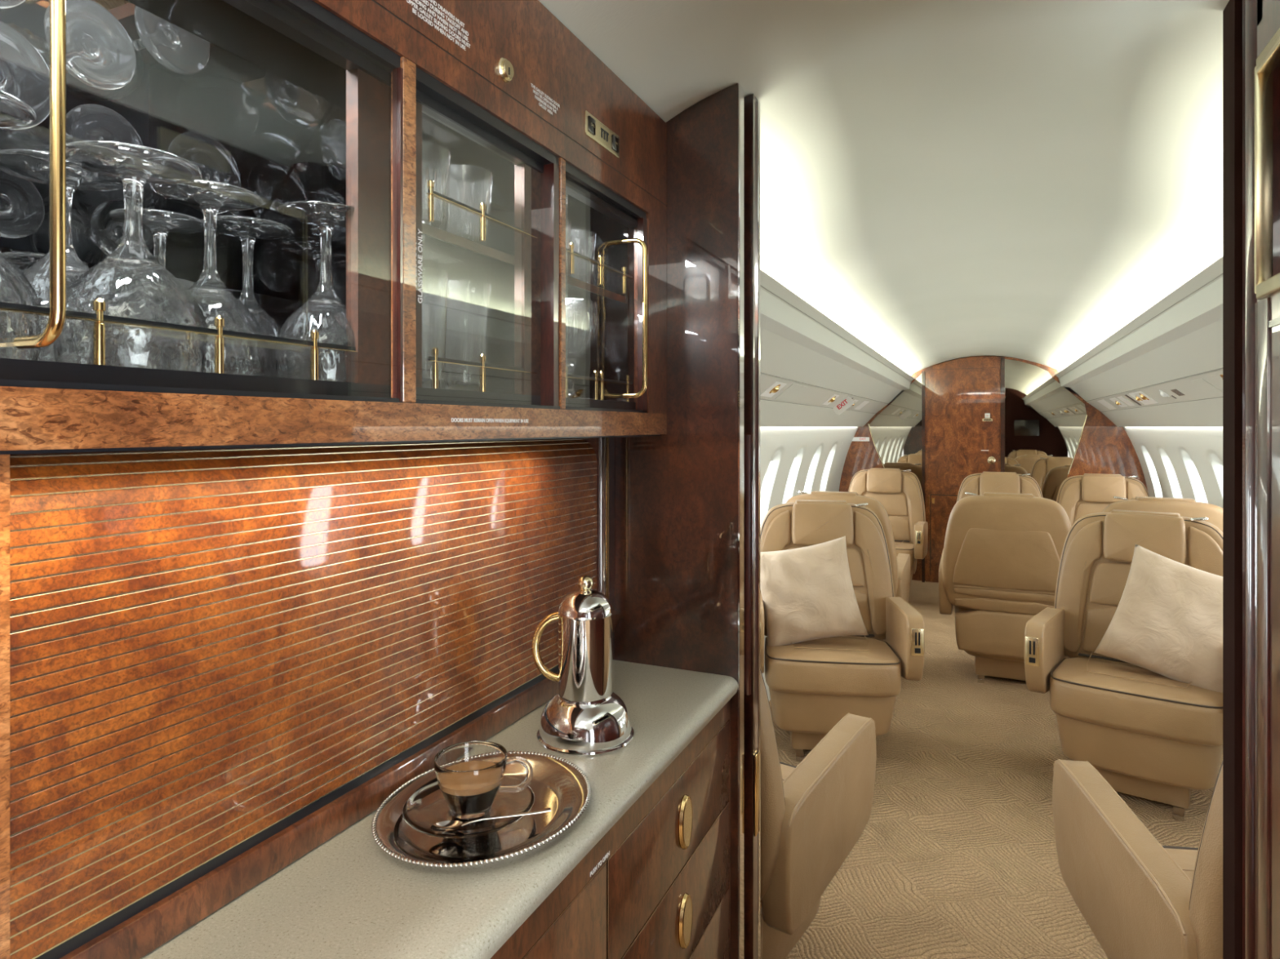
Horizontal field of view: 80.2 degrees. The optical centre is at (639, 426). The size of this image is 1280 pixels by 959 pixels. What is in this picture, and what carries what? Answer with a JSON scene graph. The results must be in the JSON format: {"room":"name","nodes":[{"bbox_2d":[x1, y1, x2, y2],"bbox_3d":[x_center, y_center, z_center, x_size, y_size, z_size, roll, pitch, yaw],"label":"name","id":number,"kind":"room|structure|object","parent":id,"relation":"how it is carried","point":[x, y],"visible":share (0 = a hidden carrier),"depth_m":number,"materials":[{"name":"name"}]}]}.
{"room":"aircraft cabin","nodes":[
{"label":"aircraft cabin","id":0,"kind":"room"},
{"bbox_2d":[760,426,858,701],"bbox_3d":[0.794,0.460,4.054,0.530,1.660,5.495,0,0,24],"label":"wall","id":1,"kind":"structure","parent":0,"point":[816,451],"depth_m":4.93,"materials":[{"name":"white plastic"}]},
{"bbox_2d":[760,458,772,496],"bbox_3d":[0.670,0.355,4.294,0.115,0.400,0.246,0,0,24],"label":"window","id":2,"kind":"structure","parent":1,"relation":"in","point":[771,459],"depth_m":4.40,"materials":[{"name":"white plastic"}]},
{"bbox_2d":[760,269,914,426],"bbox_3d":[0.980,-0.205,3.970,0.435,0.410,5.493,0,0,24],"label":"bin","id":3,"kind":"object","parent":1,"relation":"attached to","point":[810,363],"visible":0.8,"depth_m":3.40,"materials":[{"name":"grey plastic"}]},
{"bbox_2d":[768,384,780,393],"bbox_3d":[0.553,-0.156,3.118,0.046,0.038,0.058,0,0,24],"label":"reading lamp","id":4,"kind":"object","parent":3,"relation":"attached to","point":[775,388],"depth_m":3.10,"materials":[{"name":"gold metal"}]},
{"bbox_2d":[827,395,835,402],"bbox_3d":[1.087,-0.156,4.303,0.046,0.038,0.058,0,0,24],"label":"reading lamp","id":5,"kind":"object","parent":3,"relation":"attached to","point":[833,399],"depth_m":4.29,"materials":[{"name":"gold metal"}]},
{"bbox_2d":[832,395,853,415],"bbox_3d":[1.232,-0.135,4.622,0.137,0.128,0.017,0,0,24],"label":"exit sign","id":6,"kind":"object","parent":3,"relation":"hanging from","point":[845,404],"visible":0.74,"depth_m":4.62,"materials":[{"name":"white plastic"}]},
{"bbox_2d":[538,0,1229,375],"bbox_3d":[1.195,-0.445,2.653,1.440,0.326,7.720,0,0,24],"label":"ceiling","id":7,"kind":"structure","parent":0,"point":[941,180],"depth_m":1.52,"materials":[{"name":"paint"}]},
{"bbox_2d":[613,0,1242,958],"bbox_3d":[0.506,0.361,1.124,2.200,1.858,0.085,0,0,24],"label":"wall","id":8,"kind":"structure","parent":0,"point":[676,491],"depth_m":1.25,"materials":[{"name":"brown wood"}]},
{"bbox_2d":[0,0,666,454],"bbox_3d":[-0.452,-0.248,0.527,0.355,0.528,1.789,0,0,24],"label":"upper cabinet","id":9,"kind":"object","parent":8,"relation":"attached to","point":[282,102],"visible":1,"depth_m":0.73,"materials":[{"name":"brown wood"}]},
{"bbox_2d":[0,89,42,360],"bbox_3d":[-0.412,-0.118,0.454,0.086,0.158,0.086,0,0,-23],"label":"wine glass","id":10,"kind":"object","parent":9,"relation":"on","point":[15,287],"visible":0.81,"depth_m":0.46,"materials":[{"name":"clear glass"}]},
{"bbox_2d":[3,252,88,267],"bbox_3d":[-0.526,-0.093,0.670,0.067,0.108,0.067,0,0,-2],"label":"wine glass","id":11,"kind":"object","parent":9,"relation":"on","point":[28,260],"visible":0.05,"depth_m":0.65,"materials":[{"name":"clear glass"}]},
{"bbox_2d":[0,149,123,361],"bbox_3d":[-0.456,-0.122,0.600,0.101,0.164,0.101,0,0,23],"label":"wine glass","id":12,"kind":"object","parent":9,"relation":"on","point":[32,165],"visible":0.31,"depth_m":0.58,"materials":[{"name":"clear glass"}]},
{"bbox_2d":[52,140,208,372],"bbox_3d":[-0.368,-0.116,0.552,0.094,0.154,0.094,0,0,24],"label":"wine glass","id":13,"kind":"object","parent":9,"relation":"on","point":[132,283],"visible":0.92,"depth_m":0.53,"materials":[{"name":"clear glass"}]},
{"bbox_2d":[108,208,204,268],"bbox_3d":[-0.442,-0.115,0.699,0.082,0.152,0.082,0,0,0],"label":"wine glass","id":14,"kind":"object","parent":9,"relation":"on","point":[160,223],"visible":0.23,"depth_m":0.69,"materials":[{"name":"clear glass"}]},
{"bbox_2d":[0,0,331,282],"bbox_3d":[-0.650,-0.252,0.291,0.182,0.182,1.188,0,0,24],"label":"mirror","id":15,"kind":"object","parent":9,"relation":"attached to","point":[138,73],"depth_m":0.70,"materials":[{"name":"grey mirror"}]},
{"bbox_2d":[175,277,194,288],"bbox_3d":[-0.485,-0.093,0.767,0.067,0.108,0.067,0,0,42],"label":"wine glass","id":16,"kind":"object","parent":9,"relation":"on","point":[188,284],"visible":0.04,"depth_m":0.77,"materials":[{"name":"clear glass"}]},
{"bbox_2d":[153,179,266,376],"bbox_3d":[-0.366,-0.119,0.648,0.087,0.160,0.087,0,0,1],"label":"wine glass","id":17,"kind":"object","parent":9,"relation":"on","point":[242,357],"visible":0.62,"depth_m":0.64,"materials":[{"name":"clear glass"}]},
{"bbox_2d":[200,215,293,377],"bbox_3d":[-0.404,-0.123,0.783,0.091,0.168,0.091,0,0,-45],"label":"wine glass","id":18,"kind":"object","parent":9,"relation":"on","point":[249,229],"visible":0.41,"depth_m":0.77,"materials":[{"name":"clear glass"}]},
{"bbox_2d":[220,99,346,327],"bbox_3d":[-0.356,-0.191,0.820,0.277,0.303,0.012,0,0,24],"label":"mirror","id":19,"kind":"object","parent":9,"relation":"on","point":[286,270],"depth_m":0.82,"materials":[{"name":"grey mirror"}]},
{"bbox_2d":[274,200,355,382],"bbox_3d":[-0.290,-0.118,0.701,0.086,0.158,0.086,0,0,-22],"label":"wine glass","id":20,"kind":"object","parent":9,"relation":"on","point":[324,312],"visible":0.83,"depth_m":0.67,"materials":[{"name":"clear glass"}]},
{"bbox_2d":[422,239,442,259],"bbox_3d":[-0.269,-0.254,0.925,0.062,0.090,0.062,0,0,0],"label":"tumbler","id":21,"kind":"object","parent":9,"relation":"on","point":[431,249],"visible":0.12,"depth_m":0.91,"materials":[{"name":"clear glass"}]},
{"bbox_2d":[422,266,448,389],"bbox_3d":[-0.237,-0.103,0.825,0.058,0.128,0.058,0,0,-44],"label":"glass","id":22,"kind":"object","parent":9,"relation":"on","point":[435,282],"visible":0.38,"depth_m":0.81,"materials":[{"name":"clear glass"}]},
{"bbox_2d":[422,142,451,239],"bbox_3d":[-0.237,-0.254,0.825,0.062,0.090,0.062,0,0,32],"label":"tumbler","id":23,"kind":"object","parent":9,"relation":"on","point":[436,158],"visible":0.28,"depth_m":0.81,"materials":[{"name":"clear glass"}]},
{"bbox_2d":[442,164,493,254],"bbox_3d":[-0.205,-0.254,0.896,0.062,0.090,0.062,0,0,0],"label":"tumbler","id":24,"kind":"object","parent":9,"relation":"on","point":[470,185],"visible":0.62,"depth_m":0.87,"materials":[{"name":"clear glass"}]},
{"bbox_2d":[422,160,514,394],"bbox_3d":[-0.266,-0.191,1.020,0.277,0.303,0.012,0,0,24],"label":"mirror","id":25,"kind":"object","parent":9,"relation":"on","point":[500,274],"depth_m":0.98,"materials":[{"name":"grey mirror"}]},
{"bbox_2d":[445,280,491,391],"bbox_3d":[-0.205,-0.103,0.896,0.058,0.128,0.058,0,0,6],"label":"glass","id":26,"kind":"object","parent":9,"relation":"on","point":[469,301],"visible":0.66,"depth_m":0.87,"materials":[{"name":"clear glass"}]},
{"bbox_2d":[565,218,572,285],"bbox_3d":[-0.130,-0.254,1.111,0.062,0.090,0.062,0,0,19],"label":"tumbler","id":27,"kind":"object","parent":9,"relation":"on","point":[568,223],"visible":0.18,"depth_m":1.10,"materials":[{"name":"clear glass"}]},
{"bbox_2d":[565,229,595,295],"bbox_3d":[-0.099,-0.254,1.180,0.062,0.090,0.062,0,0,-2],"label":"tumbler","id":28,"kind":"object","parent":9,"relation":"on","point":[584,241],"visible":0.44,"depth_m":1.16,"materials":[{"name":"clear glass"}]},
{"bbox_2d":[565,298,599,399],"bbox_3d":[-0.106,-0.115,1.164,0.086,0.150,0.088,0,0,8],"label":"wine glass","id":29,"kind":"object","parent":9,"relation":"on","point":[582,322],"visible":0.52,"depth_m":1.14,"materials":[{"name":"clear glass"}]},
{"bbox_2d":[584,111,619,158],"bbox_3d":[-0.052,-0.408,1.064,0.003,0.032,0.104,0,0,24],"label":"switch plate","id":30,"kind":"object","parent":9,"relation":"attached to","point":[602,135],"depth_m":1.06,"materials":[{"name":"gold metal"}]},
{"bbox_2d":[737,83,743,958],"bbox_3d":[0.166,0.366,1.245,0.003,1.848,0.025,0,0,24],"label":"trim","id":31,"kind":"structure","parent":8,"relation":"attached to","point":[740,91],"depth_m":1.24,"materials":[{"name":"silver metal"}]},
{"bbox_2d":[740,764,742,816],"bbox_3d":[0.164,0.595,1.246,0.008,0.080,0.014,0,0,24],"label":"trim","id":32,"kind":"structure","parent":8,"relation":"attached to","point":[741,767],"depth_m":1.24,"materials":[{"name":"gold metal"}]},
{"bbox_2d":[743,93,759,958],"bbox_3d":[-0.144,0.365,1.441,0.754,1.850,0.042,0,0,24],"label":"door","id":33,"kind":"structure","parent":8,"relation":"in","point":[751,104],"depth_m":1.28,"materials":[{"name":"brown wood"}]},
{"bbox_2d":[1242,0,1257,958],"bbox_3d":[0.795,0.365,0.955,0.055,1.850,0.048,0,0,24],"label":"trim","id":34,"kind":"structure","parent":8,"relation":"attached to","point":[1249,7],"depth_m":0.96,"materials":[{"name":"brown wood"}]},
{"bbox_2d":[839,355,1149,581],"bbox_3d":[2.789,0.342,6.191,2.355,1.896,0.040,0,0,24],"label":"wall","id":35,"kind":"structure","parent":0,"point":[1104,447],"depth_m":5.86,"materials":[{"name":"brown wood"}]},
{"bbox_2d":[852,437,869,441],"bbox_3d":[1.906,0.107,6.562,0.145,0.035,0.007,0,0,24],"label":"placard","id":36,"kind":"object","parent":35,"relation":"attached to","point":[855,439],"visible":1,"depth_m":6.56,"materials":[{"name":"white plastic"}]},
{"bbox_2d":[868,373,921,486],"bbox_3d":[2.161,0.117,6.439,0.438,1.145,0.022,0,0,24],"label":"wall mirror","id":37,"kind":"object","parent":35,"relation":"attached to","point":[896,431],"visible":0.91,"depth_m":6.41,"materials":[{"name":"clear glass"}]},
{"bbox_2d":[921,356,1004,582],"bbox_3d":[2.631,0.362,6.201,0.620,1.855,0.070,0,0,24],"label":"door","id":38,"kind":"structure","parent":35,"relation":"in","point":[962,396],"depth_m":6.22,"materials":[{"name":"brown wood"}]},
{"bbox_2d":[1004,359,1087,502],"bbox_3d":[3.183,0.072,5.978,0.583,1.235,0.022,0,0,24],"label":"wall mirror","id":39,"kind":"object","parent":35,"relation":"attached to","point":[1045,422],"visible":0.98,"depth_m":5.99,"materials":[{"name":"clear glass"}]},
{"bbox_2d":[768,580,1222,958],"bbox_3d":[1.206,1.305,2.676,2.600,0.030,7.770,0,0,24],"label":"floor","id":40,"kind":"structure","parent":0,"point":[955,856],"depth_m":2.43,"materials":[{"name":"carpet"}]},
{"bbox_2d":[490,699,730,958],"bbox_3d":[-0.320,0.861,0.467,0.233,0.858,1.789,0,0,24],"label":"base cabinet","id":41,"kind":"object","parent":40,"relation":"on","point":[656,885],"visible":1,"depth_m":0.97,"materials":[{"name":"brown wood"}]},
{"bbox_2d":[140,659,738,958],"bbox_3d":[-0.313,0.419,0.464,0.232,0.026,1.789,0,0,24],"label":"countertop","id":42,"kind":"structure","parent":41,"relation":"on","point":[345,898],"depth_m":0.68,"materials":[{"name":"beige stone"}]},
{"bbox_2d":[0,437,614,958],"bbox_3d":[-0.443,0.210,0.523,0.082,0.390,1.789,0,0,24],"label":"surround","id":43,"kind":"object","parent":42,"relation":"on","point":[145,931],"visible":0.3,"depth_m":0.66,"materials":[{"name":"brown wood"}]},
{"bbox_2d":[9,438,596,958],"bbox_3d":[-0.261,0.196,0.893,0.036,0.354,0.842,0,0,24],"label":"shutter","id":44,"kind":"object","parent":43,"relation":"attached to","point":[211,650],"visible":0.95,"depth_m":0.66,"materials":[{"name":"brown wood"}]},
{"bbox_2d":[371,751,591,868],"bbox_3d":[-0.161,0.398,0.796,0.211,0.016,0.245,0,0,24],"label":"serving tray","id":45,"kind":"object","parent":42,"relation":"on","point":[557,784],"visible":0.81,"depth_m":0.76,"materials":[{"name":"silver metal"}]},
{"bbox_2d":[402,775,534,838],"bbox_3d":[-0.177,0.398,0.790,0.134,0.014,0.134,0,0,24],"label":"saucer","id":46,"kind":"object","parent":45,"relation":"on","point":[428,806],"visible":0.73,"depth_m":0.78,"materials":[{"name":"clear glass"}]},
{"bbox_2d":[433,740,533,819],"bbox_3d":[-0.170,0.372,0.793,0.090,0.057,0.078,0,0,24],"label":"espresso cup","id":47,"kind":"object","parent":46,"relation":"on","point":[469,775],"visible":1,"depth_m":0.78,"materials":[{"name":"clear glass"}]},
{"bbox_2d":[430,807,551,832],"bbox_3d":[-0.148,0.392,0.757,0.118,0.014,0.021,0,0,-10],"label":"spoon","id":48,"kind":"object","parent":46,"relation":"on","point":[455,825],"visible":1,"depth_m":0.76,"materials":[{"name":"silver metal"}]},
{"bbox_2d":[430,820,464,832],"bbox_3d":[-0.190,0.397,0.750,0.033,0.005,0.021,0,0,-10],"label":"spoon bowl","id":49,"kind":"object","parent":48,"relation":"on","point":[455,825],"depth_m":0.75,"materials":[{"name":"silver metal"}]},
{"bbox_2d":[531,575,634,756],"bbox_3d":[-0.072,0.301,0.998,0.129,0.211,0.128,0,0,24],"label":"coffee maker","id":50,"kind":"object","parent":42,"relation":"on","point":[585,717],"visible":1,"depth_m":0.97,"materials":[{"name":"silver metal"}]},
{"bbox_2d":[683,897,692,946],"bbox_3d":[0.062,0.676,1.040,0.007,0.063,0.032,0,0,24],"label":"handle","id":51,"kind":"object","parent":41,"relation":"on","point":[687,904],"depth_m":1.04,"materials":[{"name":"gold metal"}]},
{"bbox_2d":[683,799,692,846],"bbox_3d":[0.062,0.541,1.040,0.007,0.063,0.032,0,0,24],"label":"handle","id":52,"kind":"object","parent":41,"relation":"on","point":[687,806],"depth_m":1.04,"materials":[{"name":"gold metal"}]},
{"bbox_2d":[760,667,876,958],"bbox_3d":[0.140,0.808,1.779,0.644,0.961,0.619,0,0,35],"label":"seat","id":53,"kind":"object","parent":40,"relation":"on","point":[814,812],"visible":0.17,"depth_m":1.53,"materials":[{"name":"beige leather"}]},
{"bbox_2d":[760,764,795,902],"bbox_3d":[0.182,0.934,1.840,0.508,0.143,0.457,0,0,35],"label":"seat cushion","id":54,"kind":"object","parent":53,"relation":"on","point":[786,769],"depth_m":1.92,"materials":[{"name":"beige leather"}]},
{"bbox_2d":[760,499,924,761],"bbox_3d":[0.765,0.808,3.112,0.644,0.961,0.620,0,0,8],"label":"seat","id":55,"kind":"object","parent":40,"relation":"on","point":[815,684],"visible":0.64,"depth_m":2.92,"materials":[{"name":"beige leather"}]},
{"bbox_2d":[760,536,868,646],"bbox_3d":[0.680,0.675,3.091,0.458,0.451,0.204,0,0,2],"label":"cushion","id":56,"kind":"object","parent":55,"relation":"on","point":[807,593],"visible":0.99,"depth_m":3.02,"materials":[{"name":"fabric"}]},
{"bbox_2d":[786,546,864,586],"bbox_3d":[0.792,0.605,3.300,0.351,0.166,0.043,0,0,8],"label":"cushion","id":57,"kind":"object","parent":55,"relation":"on","point":[855,554],"depth_m":3.27,"materials":[{"name":"beige fabric"}]},
{"bbox_2d":[764,635,901,697],"bbox_3d":[0.754,0.934,3.038,0.508,0.143,0.457,0,0,8],"label":"seat cushion","id":58,"kind":"object","parent":55,"relation":"on","point":[843,666],"depth_m":2.84,"materials":[{"name":"beige leather"}]},
{"bbox_2d":[853,590,870,631],"bbox_3d":[0.789,0.783,3.275,0.392,0.183,0.046,0,0,8],"label":"cushion","id":59,"kind":"object","parent":55,"relation":"on","point":[863,597],"depth_m":3.24,"materials":[{"name":"beige leather"}]},
{"bbox_2d":[785,490,911,640],"bbox_3d":[1.078,0.808,4.048,0.644,0.961,0.619,0,0,24],"label":"seat","id":60,"kind":"object","parent":40,"relation":"on","point":[900,565],"visible":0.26,"depth_m":3.74,"materials":[{"name":"beige leather"}]},
{"bbox_2d":[848,467,928,583],"bbox_3d":[1.827,0.808,5.759,0.644,0.961,0.619,0,0,24],"label":"seat","id":61,"kind":"object","parent":40,"relation":"on","point":[900,492],"visible":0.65,"depth_m":5.86,"materials":[{"name":"beige leather"}]},
{"bbox_2d":[863,493,907,515],"bbox_3d":[1.905,0.605,5.932,0.351,0.166,0.043,0,0,24],"label":"cushion","id":62,"kind":"object","parent":61,"relation":"on","point":[895,504],"depth_m":5.89,"materials":[{"name":"beige leather"}]},
{"bbox_2d":[888,515,910,540],"bbox_3d":[1.894,0.783,5.909,0.392,0.183,0.046,0,0,24],"label":"cushion","id":63,"kind":"object","parent":61,"relation":"on","point":[900,525],"depth_m":5.85,"materials":[{"name":"beige leather"}]},
{"bbox_2d":[894,542,915,566],"bbox_3d":[1.796,0.934,5.691,0.508,0.143,0.457,0,0,24],"label":"seat cushion","id":64,"kind":"object","parent":61,"relation":"on","point":[907,548],"depth_m":5.45,"materials":[{"name":"beige leather"}]},
{"bbox_2d":[956,471,1043,502],"bbox_3d":[2.492,0.808,5.257,0.644,0.961,0.619,0,0,24],"label":"seat","id":65,"kind":"object","parent":40,"relation":"on","point":[978,484],"visible":0.23,"depth_m":5.42,"materials":[{"name":"beige leather"}]},
{"bbox_2d":[938,492,1071,683],"bbox_3d":[1.914,0.808,3.968,0.644,0.961,0.619,0,0,24],"label":"seat","id":66,"kind":"object","parent":40,"relation":"on","point":[998,569],"visible":0.79,"depth_m":3.74,"materials":[{"name":"beige leather"}]},
{"bbox_2d":[954,605,969,613],"bbox_3d":[1.944,0.934,4.036,0.508,0.143,0.457,0,0,24],"label":"seat cushion","id":67,"kind":"object","parent":66,"relation":"on","point":[957,609],"depth_m":3.98,"materials":[{"name":"beige leather"}]},
{"bbox_2d":[1056,473,1149,526],"bbox_3d":[3.091,0.808,5.019,0.644,0.961,0.619,0,0,24],"label":"seat","id":68,"kind":"object","parent":40,"relation":"on","point":[1080,495],"visible":0.27,"depth_m":5.21,"materials":[{"name":"beige leather"}]},
{"bbox_2d":[1075,502,1110,521],"bbox_3d":[3.169,0.605,5.192,0.351,0.166,0.043,0,0,24],"label":"cushion","id":69,"kind":"object","parent":68,"relation":"on","point":[1082,509],"depth_m":5.23,"materials":[{"name":"beige leather"}]},
{"bbox_2d":[1024,509,1222,822],"bbox_3d":[1.788,0.808,2.721,0.644,0.961,0.620,0,0,37],"label":"seat","id":70,"kind":"object","parent":40,"relation":"on","point":[1150,735],"visible":0.66,"depth_m":2.64,"materials":[{"name":"beige leather"}]},
{"bbox_2d":[1082,607,1117,652],"bbox_3d":[1.888,0.783,2.852,0.392,0.183,0.046,0,0,37],"label":"cushion","id":71,"kind":"object","parent":70,"relation":"on","point":[1095,620],"depth_m":2.94,"materials":[{"name":"beige leather"}]},
{"bbox_2d":[1089,562,1131,606],"bbox_3d":[1.903,0.605,2.872,0.351,0.166,0.043,0,0,37],"label":"cushion","id":72,"kind":"object","parent":70,"relation":"on","point":[1108,580],"depth_m":2.93,"materials":[{"name":"beige leather"}]},
{"bbox_2d":[1049,657,1222,746],"bbox_3d":[1.743,0.934,2.662,0.508,0.143,0.457,0,0,37],"label":"seat cushion","id":73,"kind":"object","parent":70,"relation":"on","point":[1108,694],"depth_m":2.51,"materials":[{"name":"beige leather"}]},
{"bbox_2d":[1093,544,1222,693],"bbox_3d":[1.895,0.685,2.650,0.521,0.506,0.218,0,0,43],"label":"cushion","id":74,"kind":"object","parent":70,"relation":"on","point":[1166,621],"visible":0.7,"depth_m":2.62,"materials":[{"name":"fabric"}]},
{"bbox_2d":[1052,759,1222,958],"bbox_3d":[1.148,0.808,1.278,0.644,0.961,0.619,0,0,9],"label":"seat","id":75,"kind":"object","parent":40,"relation":"on","point":[1140,897],"visible":0.59,"depth_m":1.30,"materials":[{"name":"beige leather"}]},
{"bbox_2d":[1164,848,1197,880],"bbox_3d":[1.160,0.934,1.351,0.508,0.143,0.457,0,0,9],"label":"seat cushion","id":76,"kind":"object","parent":75,"relation":"on","point":[1185,858],"depth_m":1.53,"materials":[{"name":"beige leather"}]},
{"bbox_2d":[1102,496,1222,532],"bbox_3d":[2.518,0.808,3.728,0.644,0.961,0.619,0,0,24],"label":"seat","id":77,"kind":"object","parent":40,"relation":"on","point":[1185,507],"visible":0.14,"depth_m":3.44,"materials":[{"name":"beige leather"}]},
{"bbox_2d":[1253,0,1279,958],"bbox_3d":[0.688,0.379,0.414,0.306,1.822,1.021,0,0,24],"label":"door frame","id":78,"kind":"structure","parent":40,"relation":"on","point":[1267,69],"depth_m":0.91,"materials":[{"name":"brown wood"}]},
{"bbox_2d":[1123,426,1222,507],"bbox_3d":[2.511,0.460,3.281,0.530,1.660,5.495,0,0,24],"label":"wall","id":79,"kind":"structure","parent":0,"point":[1166,455],"depth_m":4.42,"materials":[{"name":"white plastic"}]},
{"bbox_2d":[1055,256,1222,426],"bbox_3d":[2.325,-0.205,3.365,0.435,0.410,5.493,0,0,24],"label":"bin","id":80,"kind":"object","parent":79,"relation":"attached to","point":[1163,367],"visible":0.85,"depth_m":3.14,"materials":[{"name":"grey plastic"}]},
{"bbox_2d":[1135,395,1142,400],"bbox_3d":[2.712,-0.155,4.130,0.036,0.031,0.045,0,0,24],"label":"reading lamp","id":81,"kind":"object","parent":80,"relation":"attached to","point":[1138,398],"depth_m":4.12,"materials":[{"name":"gold metal"}]},
{"bbox_2d":[1138,393,1149,399],"bbox_3d":[2.644,-0.158,3.986,0.046,0.038,0.058,0,0,24],"label":"reading lamp","id":82,"kind":"object","parent":80,"relation":"attached to","point":[1142,396],"depth_m":3.97,"materials":[{"name":"gold metal"}]},
{"bbox_2d":[1159,390,1169,396],"bbox_3d":[2.454,-0.156,3.556,0.041,0.034,0.051,0,0,24],"label":"reading lamp","id":83,"kind":"object","parent":80,"relation":"attached to","point":[1163,393],"depth_m":3.54,"materials":[{"name":"white plastic"}]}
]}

